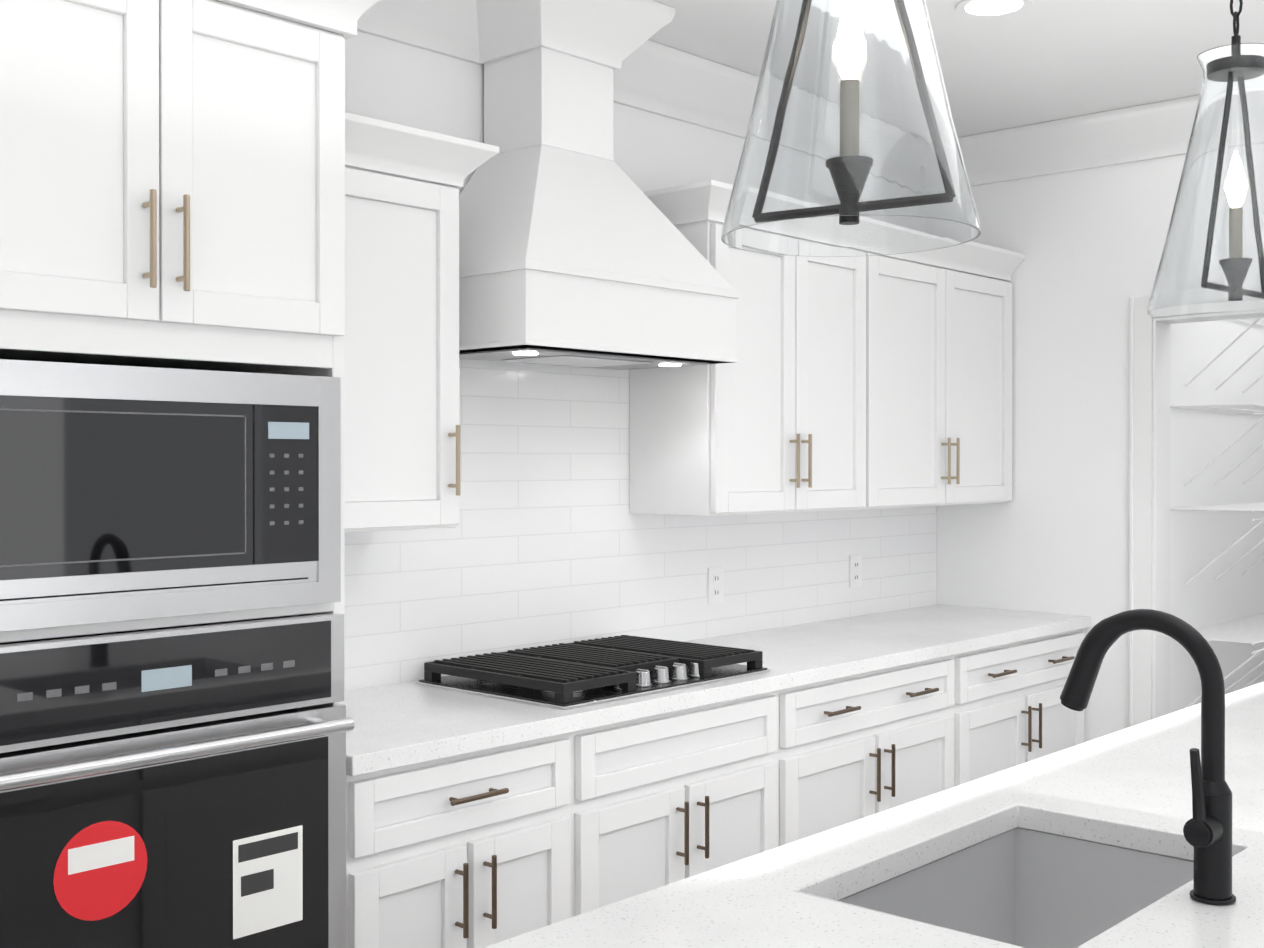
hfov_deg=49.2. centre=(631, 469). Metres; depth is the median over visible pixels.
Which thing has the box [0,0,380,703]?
tall cabinet
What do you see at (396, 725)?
countertop
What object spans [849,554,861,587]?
electrical outlet
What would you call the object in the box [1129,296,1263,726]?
door frame
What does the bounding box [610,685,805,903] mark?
base cabinet
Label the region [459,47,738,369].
range hood
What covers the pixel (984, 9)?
recessed light
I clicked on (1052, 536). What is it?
wall
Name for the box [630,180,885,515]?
upper cabinet
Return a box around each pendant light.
[721,0,980,256]
[1147,0,1263,317]
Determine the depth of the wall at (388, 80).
3.61 m
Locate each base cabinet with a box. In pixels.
[346,725,609,947]
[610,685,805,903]
[806,650,977,836]
[978,629,1083,778]
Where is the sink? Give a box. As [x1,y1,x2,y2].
[841,828,1193,947]
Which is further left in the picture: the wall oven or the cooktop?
the wall oven
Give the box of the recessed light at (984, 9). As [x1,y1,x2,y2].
[955,0,1032,18]
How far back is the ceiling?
4.05 m
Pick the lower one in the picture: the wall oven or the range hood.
the wall oven
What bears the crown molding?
attached to the ceiling
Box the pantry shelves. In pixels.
[1170,317,1263,707]
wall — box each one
[345,31,934,266]
[937,154,1185,741]
[1170,320,1263,712]
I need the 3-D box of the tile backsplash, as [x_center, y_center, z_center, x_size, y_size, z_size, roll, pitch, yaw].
[0.094,0.093,4.188,0.011,0.900,3.198,0,0,43]
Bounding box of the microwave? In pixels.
[0,359,340,631]
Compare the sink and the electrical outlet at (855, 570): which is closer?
the sink
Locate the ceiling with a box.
[648,0,1263,137]
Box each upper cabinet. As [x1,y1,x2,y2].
[344,112,498,531]
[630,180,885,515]
[886,241,1017,507]
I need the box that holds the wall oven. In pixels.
[0,613,353,947]
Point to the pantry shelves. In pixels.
(1247, 622)
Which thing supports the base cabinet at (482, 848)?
on the floor
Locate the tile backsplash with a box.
[344,359,936,690]
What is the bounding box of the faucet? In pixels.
[1060,609,1235,904]
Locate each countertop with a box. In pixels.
[344,604,1090,775]
[483,681,1263,947]
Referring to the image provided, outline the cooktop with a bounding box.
[416,635,770,708]
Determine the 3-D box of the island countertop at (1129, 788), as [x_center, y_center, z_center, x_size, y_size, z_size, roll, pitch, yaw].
[0.884,0.559,1.832,1.190,0.038,3.500,0,0,43]
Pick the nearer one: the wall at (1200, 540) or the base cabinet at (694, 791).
the base cabinet at (694, 791)
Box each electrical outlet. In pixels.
[708,566,722,603]
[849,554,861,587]
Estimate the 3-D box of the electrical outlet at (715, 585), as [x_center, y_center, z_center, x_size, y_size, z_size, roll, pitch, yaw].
[0.265,0.364,4.359,0.007,0.115,0.072,0,0,43]
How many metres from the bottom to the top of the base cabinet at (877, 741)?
0.876 m
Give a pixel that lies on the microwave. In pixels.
(127, 493)
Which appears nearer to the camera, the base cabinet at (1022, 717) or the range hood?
the range hood
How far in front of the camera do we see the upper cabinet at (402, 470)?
3.06 m
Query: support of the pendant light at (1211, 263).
hanging from the ceiling
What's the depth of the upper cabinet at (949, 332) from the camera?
4.79 m
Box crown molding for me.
[357,0,1199,185]
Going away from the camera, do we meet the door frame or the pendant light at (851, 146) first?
the pendant light at (851, 146)
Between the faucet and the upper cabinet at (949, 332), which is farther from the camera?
the upper cabinet at (949, 332)

